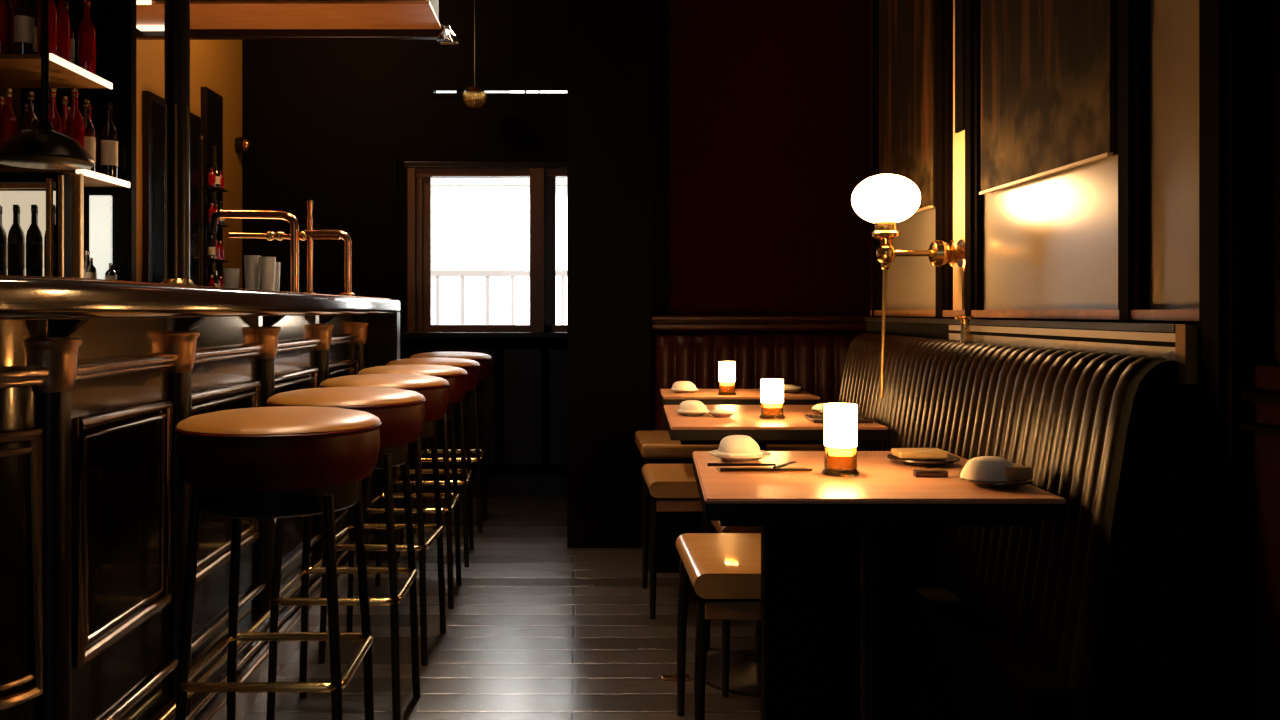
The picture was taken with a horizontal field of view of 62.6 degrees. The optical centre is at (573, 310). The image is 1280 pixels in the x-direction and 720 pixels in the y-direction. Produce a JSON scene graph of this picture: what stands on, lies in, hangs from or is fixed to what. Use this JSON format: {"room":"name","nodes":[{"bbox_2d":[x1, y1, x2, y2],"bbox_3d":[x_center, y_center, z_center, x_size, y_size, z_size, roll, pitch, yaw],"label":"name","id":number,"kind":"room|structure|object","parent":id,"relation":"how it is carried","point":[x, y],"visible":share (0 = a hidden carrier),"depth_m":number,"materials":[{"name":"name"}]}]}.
{"room":"restaurant","nodes":[
{"label":"restaurant","id":0,"kind":"room"},
{"bbox_2d":[0,0,241,288],"bbox_3d":[-1.940,-0.450,1.775,0.120,3.000,8.350,0,0,0],"label":"wall","id":1,"kind":"structure","parent":0,"point":[216,65],"depth_m":5.46,"materials":[{"name":"brown paint"}]},
{"bbox_2d":[142,91,202,285],"bbox_3d":[-1.863,-0.405,4.896,0.035,1.110,0.651,0,0,0],"label":"wall mirror","id":2,"kind":"object","parent":1,"relation":"attached to","point":[152,104],"visible":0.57,"depth_m":4.67,"materials":[{"name":"black mirror"}]},
{"bbox_2d":[201,87,222,285],"bbox_3d":[-1.863,-0.490,5.411,0.034,1.280,0.252,0,0,0],"label":"wall mirror","id":3,"kind":"object","parent":1,"relation":"attached to","point":[211,102],"visible":0.46,"depth_m":5.33,"materials":[{"name":"brown wood"}]},
{"bbox_2d":[201,139,228,285],"bbox_3d":[-1.811,-0.460,5.300,0.070,0.780,0.200,0,0,0],"label":"rack","id":4,"kind":"object","parent":3,"relation":"attached to","point":[214,189],"visible":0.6,"depth_m":5.21,"materials":[{"name":"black metal"}]},
{"bbox_2d":[235,137,252,152],"bbox_3d":[-1.837,-0.925,5.860,0.085,0.090,0.090,0,0,0],"label":"lamp","id":5,"kind":"object","parent":1,"relation":"attached to","point":[241,144],"visible":1,"depth_m":5.83,"materials":[{"name":"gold metal"}]},
{"bbox_2d":[242,0,566,474],"bbox_3d":[-0.750,-0.450,6.025,2.500,3.000,0.150,0,0,0],"label":"wall","id":6,"kind":"structure","parent":0,"point":[298,96],"depth_m":5.95,"materials":[{"name":"black paint"}]},
{"bbox_2d":[300,152,397,299],"bbox_3d":[-1.275,-0.400,5.940,0.550,1.000,0.020,0,0,0],"label":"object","id":7,"kind":"structure","parent":6,"relation":"attached to","point":[355,194],"depth_m":5.93,"materials":[{"name":"brown wood"}]},
{"bbox_2d":[411,348,449,464],"bbox_3d":[-0.810,0.540,5.938,0.220,0.660,0.025,0,0,0],"label":"trim","id":8,"kind":"structure","parent":6,"relation":"attached to","point":[413,350],"depth_m":5.92,"materials":[{"name":"brown wood"}]},
{"bbox_2d":[457,348,495,464],"bbox_3d":[-0.550,0.540,5.938,0.220,0.660,0.025,0,0,0],"label":"trim","id":9,"kind":"structure","parent":6,"relation":"attached to","point":[489,385],"depth_m":5.92,"materials":[{"name":"brown wood"}]},
{"bbox_2d":[401,161,566,337],"bbox_3d":[-0.320,-0.347,6.000,1.300,0.995,0.240,0,0,0],"label":"window","id":10,"kind":"structure","parent":6,"relation":"in","point":[487,240],"depth_m":6.02,"materials":[{"name":"brown wood"}]},
{"bbox_2d":[410,475,566,496],"bbox_3d":[-0.760,0.990,5.940,2.200,0.120,0.020,0,0,0],"label":"baseboard","id":11,"kind":"structure","parent":6,"relation":"attached to","point":[496,485],"depth_m":5.93,"materials":[{"name":"brown wood"}]},
{"bbox_2d":[431,78,566,96],"bbox_3d":[-0.250,-1.265,5.997,1.120,0.110,0.115,0,0,0],"label":"window","id":12,"kind":"structure","parent":6,"relation":"in","point":[443,87],"depth_m":5.94,"materials":[{"name":"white glass"}]},
{"bbox_2d":[503,348,541,464],"bbox_3d":[-0.290,0.540,5.938,0.220,0.660,0.025,0,0,0],"label":"trim","id":13,"kind":"structure","parent":6,"relation":"attached to","point":[522,367],"depth_m":5.92,"materials":[{"name":"brown wood"}]},
{"bbox_2d":[549,348,566,464],"bbox_3d":[-0.030,0.540,5.938,0.220,0.660,0.025,0,0,0],"label":"trim","id":14,"kind":"structure","parent":6,"relation":"attached to","point":[557,356],"depth_m":5.92,"materials":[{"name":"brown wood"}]},
{"bbox_2d":[241,497,760,719],"bbox_3d":[-0.050,1.100,1.800,4.100,0.100,8.600,0,0,0],"label":"floor","id":15,"kind":"structure","parent":0,"point":[538,627],"depth_m":3.34,"materials":[{"name":"brown wood"}]},
{"bbox_2d":[0,0,135,281],"bbox_3d":[-1.647,-0.100,3.300,0.455,2.300,0.640,0,0,0],"label":"bar","id":16,"kind":"object","parent":15,"relation":"on","point":[103,206],"visible":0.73,"depth_m":3.56,"materials":[{"name":"brown wood"}]},
{"bbox_2d":[0,0,10,53],"bbox_3d":[-1.681,-0.865,3.080,0.053,0.250,0.052,0,0,-44],"label":"bottle","id":17,"kind":"object","parent":16,"relation":"on","point":[5,11],"visible":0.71,"depth_m":3.06,"materials":[{"name":"red glass"}]},
{"bbox_2d":[0,88,17,167],"bbox_3d":[-1.744,-0.560,3.240,0.053,0.250,0.052,0,0,-18],"label":"bottle","id":18,"kind":"object","parent":16,"relation":"on","point":[8,119],"visible":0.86,"depth_m":3.22,"materials":[{"name":"red glass"}]},
{"bbox_2d":[14,0,33,53],"bbox_3d":[-1.613,-0.860,3.080,0.052,0.240,0.053,0,0,38],"label":"bottle","id":19,"kind":"object","parent":16,"relation":"on","point":[23,10],"visible":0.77,"depth_m":3.06,"materials":[{"name":"brown glass"}]},
{"bbox_2d":[21,92,38,167],"bbox_3d":[-1.676,-0.555,3.240,0.053,0.240,0.052,0,0,34],"label":"bottle","id":20,"kind":"object","parent":16,"relation":"on","point":[30,120],"visible":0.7,"depth_m":3.23,"materials":[{"name":"brown glass"}]},
{"bbox_2d":[0,174,71,276],"bbox_3d":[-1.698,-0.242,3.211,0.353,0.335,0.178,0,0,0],"label":"refrigerator","id":21,"kind":"object","parent":16,"relation":"on","point":[27,201],"visible":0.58,"depth_m":3.13,"materials":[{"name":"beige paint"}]},
{"bbox_2d":[53,205,55,276],"bbox_3d":[-1.580,-0.204,3.180,0.045,0.235,0.044,0,0,-40],"label":"bottle","id":22,"kind":"object","parent":21,"relation":"in","point":[54,224],"visible":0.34,"depth_m":3.17,"materials":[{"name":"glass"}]},
{"bbox_2d":[37,0,56,55],"bbox_3d":[-1.545,-0.865,3.080,0.052,0.250,0.053,0,0,-21],"label":"bottle","id":23,"kind":"object","parent":16,"relation":"on","point":[52,5],"visible":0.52,"depth_m":3.06,"materials":[{"name":"red glass"}]},
{"bbox_2d":[0,54,106,87],"bbox_3d":[-1.692,-0.733,3.220,0.365,0.015,0.400,0,0,0],"label":"shelf","id":24,"kind":"object","parent":16,"relation":"attached to","point":[16,70],"depth_m":3.22,"materials":[{"name":"brown paint"}]},
{"bbox_2d":[49,88,61,132],"bbox_3d":[-1.608,-0.560,3.240,0.053,0.250,0.052,0,0,-36],"label":"bottle","id":25,"kind":"object","parent":16,"relation":"on","point":[54,117],"visible":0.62,"depth_m":3.23,"materials":[{"name":"red glass"}]},
{"bbox_2d":[0,168,123,186],"bbox_3d":[-1.692,-0.427,3.368,0.365,0.015,0.376,0,0,0],"label":"shelf","id":26,"kind":"object","parent":16,"relation":"attached to","point":[91,178],"depth_m":3.24,"materials":[{"name":"brown paint"}]},
{"bbox_2d":[56,0,69,61],"bbox_3d":[-1.565,-0.865,3.200,0.052,0.250,0.053,0,0,-36],"label":"bottle","id":27,"kind":"object","parent":16,"relation":"on","point":[63,21],"visible":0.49,"depth_m":3.18,"materials":[{"name":"red glass"}]},
{"bbox_2d":[61,96,68,134],"bbox_3d":[-1.628,-0.560,3.360,0.053,0.250,0.052,0,0,-16],"label":"bottle","id":28,"kind":"object","parent":16,"relation":"on","point":[65,100],"visible":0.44,"depth_m":3.35,"materials":[{"name":"red glass"}]},
{"bbox_2d":[64,1,74,64],"bbox_3d":[-1.613,-0.860,3.330,0.053,0.240,0.052,0,0,-31],"label":"bottle","id":29,"kind":"object","parent":16,"relation":"on","point":[66,4],"visible":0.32,"depth_m":3.32,"materials":[{"name":"brown glass"}]},
{"bbox_2d":[65,88,83,146],"bbox_3d":[-1.540,-0.560,3.240,0.052,0.250,0.053,0,0,13],"label":"bottle","id":30,"kind":"object","parent":16,"relation":"on","point":[74,129],"visible":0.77,"depth_m":3.23,"materials":[{"name":"red glass"}]},
{"bbox_2d":[49,53,112,88],"bbox_3d":[-1.506,-0.732,3.220,0.008,0.020,0.400,0,0,0],"label":"light","id":31,"kind":"object","parent":16,"relation":"attached to","point":[53,59],"depth_m":3.20,"materials":[{"name":"white"}]},
{"bbox_2d":[78,0,95,74],"bbox_3d":[-1.545,-0.865,3.330,0.053,0.250,0.052,0,0,-24],"label":"bottle","id":32,"kind":"object","parent":16,"relation":"on","point":[86,31],"visible":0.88,"depth_m":3.31,"materials":[{"name":"red glass"}]},
{"bbox_2d":[83,99,95,171],"bbox_3d":[-1.560,-0.555,3.360,0.053,0.240,0.052,0,0,24],"label":"bottle","id":33,"kind":"object","parent":16,"relation":"on","point":[89,130],"visible":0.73,"depth_m":3.35,"materials":[{"name":"brown glass"}]},
{"bbox_2d":[76,169,129,187],"bbox_3d":[-1.506,-0.427,3.368,0.008,0.020,0.376,0,0,0],"label":"light","id":34,"kind":"object","parent":16,"relation":"attached to","point":[81,173],"depth_m":3.35,"materials":[{"name":"white"}]},
{"bbox_2d":[101,102,117,177],"bbox_3d":[-1.540,-0.562,3.480,0.053,0.255,0.052,0,0,-41],"label":"bottle","id":35,"kind":"object","parent":16,"relation":"on","point":[109,136],"visible":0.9,"depth_m":3.46,"materials":[{"name":"black glass"}]},
{"bbox_2d":[0,275,399,719],"bbox_3d":[-1.310,0.498,2.959,1.131,1.103,3.081,0,0,0],"label":"bar counter","id":36,"kind":"object","parent":15,"relation":"on","point":[98,377],"depth_m":2.11,"materials":[{"name":"paint"}]},
{"bbox_2d":[161,0,194,285],"bbox_3d":[-0.990,-1.000,2.620,0.090,1.900,0.090,0,0,0],"label":"post","id":37,"kind":"object","parent":36,"relation":"on","point":[176,12],"visible":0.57,"depth_m":2.59,"materials":[{"name":"black metal"}]},
{"bbox_2d":[224,268,239,287],"bbox_3d":[-1.075,-0.090,3.300,0.048,0.085,0.048,0,0,0],"label":"drinking glass","id":38,"kind":"object","parent":36,"relation":"on","point":[231,275],"visible":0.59,"depth_m":3.28,"materials":[{"name":"white"}]},
{"bbox_2d":[244,255,260,289],"bbox_3d":[-1.005,-0.111,3.280,0.050,0.125,0.050,0,0,0],"label":"drinking glass","id":39,"kind":"object","parent":36,"relation":"on","point":[251,262],"visible":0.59,"depth_m":3.26,"materials":[{"name":"white"}]},
{"bbox_2d":[259,257,275,290],"bbox_3d":[-0.955,-0.108,3.270,0.052,0.120,0.052,0,0,0],"label":"drinking glass","id":40,"kind":"object","parent":36,"relation":"on","point":[267,265],"visible":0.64,"depth_m":3.25,"materials":[{"name":"white"}]},
{"bbox_2d":[209,201,354,295],"bbox_3d":[-0.918,-0.198,3.311,0.455,0.300,0.049,0,0,0],"label":"tap","id":41,"kind":"object","parent":36,"relation":"on","point":[309,234],"visible":0.97,"depth_m":3.31,"materials":[{"name":"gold metal"}]},
{"bbox_2d":[175,406,380,719],"bbox_3d":[-0.592,0.625,2.120,0.400,0.851,0.400,0,0,0],"label":"bar stool","id":42,"kind":"object","parent":15,"relation":"on","point":[282,461],"visible":1,"depth_m":1.98,"materials":[{"name":"brown leather"}]},
{"bbox_2d":[266,387,425,719],"bbox_3d":[-0.583,0.625,2.700,0.400,0.851,0.400,0,0,0],"label":"bar stool","id":43,"kind":"object","parent":15,"relation":"on","point":[400,412],"visible":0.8,"depth_m":2.57,"materials":[{"name":"brown leather"}]},
{"bbox_2d":[318,374,448,665],"bbox_3d":[-0.590,0.625,3.280,0.400,0.851,0.400,0,0,3],"label":"bar stool","id":44,"kind":"object","parent":15,"relation":"on","point":[434,389],"visible":0.62,"depth_m":3.17,"materials":[{"name":"brown leather"}]},
{"bbox_2d":[358,364,466,608],"bbox_3d":[-0.592,0.625,3.860,0.400,0.851,0.400,0,0,-1],"label":"bar stool","id":45,"kind":"object","parent":15,"relation":"on","point":[456,377],"visible":0.63,"depth_m":3.75,"materials":[{"name":"brown leather"}]},
{"bbox_2d":[385,357,479,566],"bbox_3d":[-0.600,0.625,4.460,0.400,0.851,0.400,0,0,-2],"label":"bar stool","id":46,"kind":"object","parent":15,"relation":"on","point":[471,366],"visible":0.53,"depth_m":4.36,"materials":[{"name":"brown leather"}]},
{"bbox_2d":[410,351,491,533],"bbox_3d":[-0.600,0.625,5.120,0.400,0.851,0.400,0,0,-1],"label":"bar stool","id":47,"kind":"object","parent":15,"relation":"on","point":[484,360],"visible":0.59,"depth_m":5.02,"materials":[{"name":"gold metal"}]},
{"bbox_2d":[641,464,717,619],"bbox_3d":[0.386,0.815,3.780,0.260,0.470,0.420,0,0,0],"label":"stool","id":48,"kind":"object","parent":15,"relation":"on","point":[674,488],"visible":0.53,"depth_m":3.58,"materials":[{"name":"black metal"}]},
{"bbox_2d":[676,533,760,719],"bbox_3d":[0.395,0.815,2.530,0.260,0.470,0.420,0,0,0],"label":"stool","id":49,"kind":"object","parent":15,"relation":"on","point":[723,569],"visible":0.55,"depth_m":2.35,"materials":[{"name":"beige wood"}]},
{"bbox_2d":[706,521,760,696],"bbox_3d":[0.530,0.815,3.060,0.260,0.470,0.420,0,0,0],"label":"stool","id":50,"kind":"object","parent":15,"relation":"on","point":[711,526],"visible":0.13,"depth_m":2.85,"materials":[{"name":"brown wood"}]},
{"bbox_2d":[660,389,819,603],"bbox_3d":[0.592,0.675,3.855,0.560,0.750,0.390,0,0,0],"label":"dining table","id":51,"kind":"object","parent":15,"relation":"on","point":[706,396],"visible":0.26,"depth_m":3.66,"materials":[{"name":"brown wood"}]},
{"bbox_2d":[672,389,698,392],"bbox_3d":[0.405,0.293,3.850,0.104,0.014,0.104,0,0,0],"label":"plate","id":52,"kind":"object","parent":51,"relation":"on","point":[676,391],"visible":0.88,"depth_m":3.81,"materials":[{"name":"beige ceramic"}]},
{"bbox_2d":[670,381,697,390],"bbox_3d":[0.402,0.275,3.849,0.099,0.036,0.072,0,0,0],"label":"napkin","id":53,"kind":"object","parent":52,"relation":"on","point":[680,385],"visible":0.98,"depth_m":3.83,"materials":[{"name":"white fabric"}]},
{"bbox_2d":[718,361,735,395],"bbox_3d":[0.548,0.241,3.760,0.067,0.118,0.067,0,0,0],"label":"candle holder","id":54,"kind":"object","parent":51,"relation":"on","point":[726,368],"visible":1,"depth_m":3.73,"materials":[{"name":"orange glass"}]},
{"bbox_2d":[719,361,734,381],"bbox_3d":[0.548,0.225,3.760,0.058,0.085,0.058,0,0,0],"label":"shade","id":55,"kind":"object","parent":54,"relation":"on","point":[726,368],"depth_m":3.74,"materials":[{"name":"beige glass"}]},
{"bbox_2d":[635,333,860,572],"bbox_3d":[0.810,0.575,4.260,1.080,0.950,1.060,0,0,0],"label":"bench","id":56,"kind":"object","parent":15,"relation":"on","point":[812,362],"visible":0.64,"depth_m":4.66,"materials":[{"name":"brown leather"}]},
{"bbox_2d":[663,405,887,696],"bbox_3d":[0.538,0.675,3.040,0.574,0.750,0.640,0,0,0],"label":"dining table","id":57,"kind":"object","parent":15,"relation":"on","point":[745,665],"visible":0.52,"depth_m":2.85,"materials":[{"name":"brown wood"}]},
{"bbox_2d":[675,409,708,415],"bbox_3d":[0.340,0.293,3.020,0.100,0.014,0.100,0,0,0],"label":"plate","id":58,"kind":"object","parent":57,"relation":"on","point":[682,413],"visible":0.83,"depth_m":2.98,"materials":[{"name":"beige ceramic"}]},
{"bbox_2d":[677,400,707,411],"bbox_3d":[0.340,0.275,3.019,0.092,0.036,0.072,0,0,0],"label":"napkin","id":59,"kind":"object","parent":58,"relation":"on","point":[689,405],"visible":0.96,"depth_m":3.00,"materials":[{"name":"white fabric"}]},
{"bbox_2d":[759,379,784,418],"bbox_3d":[0.555,0.246,2.940,0.071,0.108,0.071,0,0,0],"label":"candle holder","id":60,"kind":"object","parent":57,"relation":"on","point":[771,389],"visible":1,"depth_m":2.91,"materials":[{"name":"orange glass"}]},
{"bbox_2d":[761,379,782,402],"bbox_3d":[0.555,0.231,2.940,0.062,0.078,0.062,0,0,0],"label":"shade","id":61,"kind":"object","parent":60,"relation":"on","point":[771,389],"depth_m":2.91,"materials":[{"name":"beige glass"}]},
{"bbox_2d":[804,415,873,422],"bbox_3d":[0.720,0.294,2.860,0.160,0.012,0.120,0,0,0],"label":"plate","id":62,"kind":"object","parent":57,"relation":"on","point":[813,418],"visible":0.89,"depth_m":2.81,"materials":[{"name":"grey ceramic"}]},
{"bbox_2d":[692,451,1066,719],"bbox_3d":[0.505,0.675,1.963,0.591,0.750,0.574,0,0,0],"label":"dining table","id":63,"kind":"object","parent":15,"relation":"on","point":[885,492],"visible":0.8,"depth_m":1.75,"materials":[{"name":"brown wood"}]},
{"bbox_2d":[709,450,770,461],"bbox_3d":[0.335,0.293,2.120,0.124,0.014,0.124,0,0,0],"label":"plate","id":64,"kind":"object","parent":63,"relation":"on","point":[713,452],"visible":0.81,"depth_m":2.08,"materials":[{"name":"beige ceramic"}]},
{"bbox_2d":[716,435,762,456],"bbox_3d":[0.332,0.272,2.119,0.094,0.042,0.074,0,0,0],"label":"napkin","id":65,"kind":"object","parent":64,"relation":"on","point":[733,445],"visible":0.94,"depth_m":2.09,"materials":[{"name":"white fabric"}]},
{"bbox_2d":[707,463,775,466],"bbox_3d":[0.320,0.293,2.005,0.130,0.007,0.007,0,0,0],"label":"chopstick","id":66,"kind":"object","parent":63,"relation":"on","point":[708,464],"visible":1,"depth_m":2.00,"materials":[{"name":"brown wood"}]},
{"bbox_2d":[720,468,811,471],"bbox_3d":[0.355,0.293,1.940,0.170,0.007,0.007,0,0,0],"label":"chopstick","id":67,"kind":"object","parent":63,"relation":"on","point":[721,469],"visible":1,"depth_m":1.94,"materials":[{"name":"brown wood"}]},
{"bbox_2d":[822,403,858,476],"bbox_3d":[0.490,0.236,1.930,0.067,0.128,0.067,0,0,0],"label":"candle holder","id":68,"kind":"object","parent":63,"relation":"on","point":[840,419],"visible":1,"depth_m":1.91,"materials":[{"name":"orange glass"}]},
{"bbox_2d":[824,403,856,447],"bbox_3d":[0.490,0.218,1.930,0.058,0.092,0.058,0,0,0],"label":"shade","id":69,"kind":"object","parent":68,"relation":"attached to","point":[840,419],"depth_m":1.91,"materials":[{"name":"beige glass"}]},
{"bbox_2d":[887,454,959,466],"bbox_3d":[0.685,0.293,2.060,0.136,0.014,0.136,0,0,-6],"label":"plate","id":70,"kind":"object","parent":63,"relation":"on","point":[911,462],"visible":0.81,"depth_m":2.03,"materials":[{"name":"grey ceramic"}]},
{"bbox_2d":[891,448,947,458],"bbox_3d":[0.677,0.279,2.060,0.095,0.014,0.060,0,0,0],"label":"napkin","id":71,"kind":"object","parent":70,"relation":"on","point":[903,453],"visible":1,"depth_m":2.03,"materials":[{"name":"brown fabric"}]},
{"bbox_2d":[913,470,947,476],"bbox_3d":[0.645,0.294,1.900,0.060,0.012,0.016,0,0,0],"label":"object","id":72,"kind":"object","parent":63,"relation":"on","point":[917,473],"visible":1,"depth_m":1.89,"materials":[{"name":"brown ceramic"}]},
{"bbox_2d":[961,478,1033,488],"bbox_3d":[0.725,0.293,1.800,0.116,0.014,0.116,0,0,-17],"label":"plate","id":73,"kind":"object","parent":63,"relation":"on","point":[1014,484],"visible":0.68,"depth_m":1.77,"materials":[{"name":"grey ceramic"}]},
{"bbox_2d":[960,456,1032,480],"bbox_3d":[0.718,0.268,1.800,0.108,0.036,0.074,0,0,-9],"label":"napkin","id":74,"kind":"object","parent":73,"relation":"on","point":[983,468],"visible":1,"depth_m":1.77,"materials":[{"name":"white fabric"}]},
{"bbox_2d":[761,333,1188,719],"bbox_3d":[0.680,0.559,2.471,0.574,0.981,1.799,0,0,0],"label":"banquette","id":75,"kind":"object","parent":15,"relation":"on","point":[1085,616],"visible":0.85,"depth_m":1.89,"materials":[{"name":"black leather"}]},
{"bbox_2d":[567,0,650,547],"bbox_3d":[0.155,-0.450,4.800,0.370,3.000,0.300,0,0,0],"label":"wall pillar","id":76,"kind":"structure","parent":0,"point":[609,41],"depth_m":4.65,"materials":[{"name":"black paint"}]},
{"bbox_2d":[651,0,669,429],"bbox_3d":[0.390,-0.450,5.375,0.100,3.000,1.150,0,0,0],"label":"wall","id":77,"kind":"structure","parent":0,"point":[660,9],"depth_m":4.80,"materials":[{"name":"black paint"}]},
{"bbox_2d":[670,0,870,332],"bbox_3d":[0.970,-0.450,4.875,1.060,3.000,0.150,0,0,0],"label":"wall","id":78,"kind":"structure","parent":0,"point":[770,100],"depth_m":4.80,"materials":[{"name":"red paint"}]},
{"bbox_2d":[651,315,870,329],"bbox_3d":[0.850,0.052,4.740,1.010,0.065,0.120,0,0,0],"label":"trim","id":79,"kind":"structure","parent":78,"relation":"attached to","point":[658,322],"depth_m":4.70,"materials":[{"name":"brown wood"}]},
{"bbox_2d":[871,0,871,316],"bbox_3d":[1.241,-0.450,4.110,0.479,3.000,1.380,0,0,0],"label":"wall","id":80,"kind":"structure","parent":0,"point":[871,0],"depth_m":3.53,"materials":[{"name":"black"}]},
{"bbox_2d":[885,0,1279,719],"bbox_3d":[1.035,-0.450,2.360,0.120,3.000,2.123,0,0,1],"label":"wall","id":81,"kind":"structure","parent":0,"point":[1268,10],"depth_m":1.46,"materials":[{"name":"brown wood"}]},
{"bbox_2d":[872,0,881,316],"bbox_3d":[0.983,-0.965,3.390,0.038,1.970,0.060,0,0,0],"label":"trim","id":82,"kind":"structure","parent":81,"relation":"attached to","point":[876,265],"depth_m":3.38,"materials":[{"name":"black wood"}]},
{"bbox_2d":[879,0,934,213],"bbox_3d":[0.970,-0.913,3.075,0.022,1.273,0.510,0,0,1],"label":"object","id":83,"kind":"object","parent":81,"relation":"attached to","point":[906,27],"visible":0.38,"depth_m":3.03,"materials":[{"name":"brown wood"}]},
{"bbox_2d":[852,174,964,397],"bbox_3d":[0.838,-0.062,2.620,0.286,0.557,0.166,0,0,0],"label":"wall lamp","id":84,"kind":"object","parent":81,"relation":"attached to","point":[884,200],"visible":1,"depth_m":2.59,"materials":[{"name":"beige"}]},
{"bbox_2d":[882,208,934,309],"bbox_3d":[0.986,-0.975,3.072,0.010,1.950,0.576,0,0,1],"label":"wall panel","id":85,"kind":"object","parent":81,"relation":"attached to","point":[910,285],"depth_m":3.03,"materials":[{"name":"beige paint"}]},
{"bbox_2d":[935,0,954,318],"bbox_3d":[0.970,-0.965,2.738,0.038,1.970,0.092,0,0,0],"label":"trim","id":86,"kind":"structure","parent":81,"relation":"attached to","point":[943,8],"depth_m":2.71,"materials":[{"name":"black wood"}]},
{"bbox_2d":[953,0,964,309],"bbox_3d":[0.977,-0.975,2.628,0.015,1.950,0.128,0,0,0],"label":"trim","id":87,"kind":"structure","parent":81,"relation":"attached to","point":[958,138],"depth_m":2.66,"materials":[{"name":"brown"}]},
{"bbox_2d":[955,0,964,132],"bbox_3d":[0.968,-1.200,2.627,0.011,1.500,0.055,0,0,0],"label":"trim","id":88,"kind":"structure","parent":81,"relation":"attached to","point":[959,4],"depth_m":2.62,"materials":[{"name":"black paint"}]},
{"bbox_2d":[965,0,986,318],"bbox_3d":[0.965,-0.965,2.525,0.038,1.970,0.078,0,0,0],"label":"trim","id":89,"kind":"structure","parent":81,"relation":"attached to","point":[974,202],"depth_m":2.51,"materials":[{"name":"black wood"}]},
{"bbox_2d":[865,316,1198,383],"bbox_3d":[0.927,0.059,2.479,0.097,0.097,1.843,0,0,1],"label":"ledge","id":90,"kind":"object","parent":81,"relation":"attached to","point":[1176,342],"depth_m":1.93,"materials":[{"name":"brown wood"}]},
{"bbox_2d":[871,310,1198,320],"bbox_3d":[0.964,0.006,2.486,0.032,0.017,1.869,0,0,1],"label":"trim","id":91,"kind":"structure","parent":81,"relation":"attached to","point":[1166,315],"depth_m":2.02,"materials":[{"name":"orange wood"}]},
{"bbox_2d":[979,0,1117,194],"bbox_3d":[0.952,-0.911,2.147,0.022,1.278,0.615,0,0,1],"label":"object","id":92,"kind":"object","parent":81,"relation":"attached to","point":[1049,68],"visible":0.96,"depth_m":2.10,"materials":[{"name":"brown wood"}]},
{"bbox_2d":[984,155,1117,309],"bbox_3d":[0.968,-0.975,2.148,0.010,1.950,0.675,0,0,1],"label":"wall panel","id":93,"kind":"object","parent":81,"relation":"attached to","point":[1051,241],"depth_m":2.09,"materials":[{"name":"beige"}]},
{"bbox_2d":[1118,0,1154,322],"bbox_3d":[0.949,-0.965,1.776,0.040,1.970,0.071,0,0,0],"label":"trim","id":94,"kind":"structure","parent":81,"relation":"attached to","point":[1133,15],"depth_m":1.76,"materials":[{"name":"black wood"}]},
{"bbox_2d":[1150,0,1198,309],"bbox_3d":[0.958,-0.975,1.646,0.010,1.950,0.188,0,0,1],"label":"wall panel","id":95,"kind":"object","parent":81,"relation":"attached to","point":[1174,24],"depth_m":1.67,"materials":[{"name":"beige"}]},
{"bbox_2d":[1199,0,1257,719],"bbox_3d":[0.939,-0.450,1.511,0.049,3.000,0.082,0,0,0],"label":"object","id":96,"kind":"structure","parent":81,"relation":"attached to","point":[1228,29],"depth_m":1.48,"materials":[{"name":"black wood"}]},
{"bbox_2d":[1241,390,1279,436],"bbox_3d":[0.943,0.138,1.385,0.038,0.055,0.150,0,0,0],"label":"trim","id":97,"kind":"structure","parent":81,"relation":"attached to","point":[1253,396],"depth_m":1.42,"materials":[{"name":"black wood"}]},
{"bbox_2d":[1254,365,1279,719],"bbox_3d":[0.951,0.412,1.383,0.020,0.675,0.145,0,0,1],"label":"trim","id":98,"kind":"structure","parent":81,"relation":"attached to","point":[1266,377],"depth_m":1.43,"materials":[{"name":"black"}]},
{"bbox_3d":[-0.050,-2.000,1.800,4.100,0.100,8.600,0,0,0],"label":"ceiling","id":99,"kind":"structure","parent":0,"visible":0},
{"bbox_2d":[0,0,94,169],"bbox_3d":[-1.310,-1.157,2.600,0.226,1.586,0.226,0,0,0],"label":"pendant lamp","id":100,"kind":"object","parent":99,"relation":"hanging from","point":[43,147],"visible":1,"depth_m":2.57,"materials":[{"name":"black metal"}]},
{"bbox_2d":[136,0,458,44],"bbox_3d":[-1.183,-1.540,4.293,1.385,0.821,0.445,0,0,0],"label":"shelf","id":101,"kind":"object","parent":99,"relation":"attached to","point":[446,37],"depth_m":4.34,"materials":[{"name":"brown wood"}]},
{"bbox_2d":[462,0,486,107],"bbox_3d":[-0.540,-1.530,5.720,0.136,0.840,0.136,0,0,0],"label":"ceiling lamp","id":102,"kind":"object","parent":99,"relation":"hanging from","point":[474,96],"visible":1,"depth_m":5.69,"materials":[{"name":"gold metal"}]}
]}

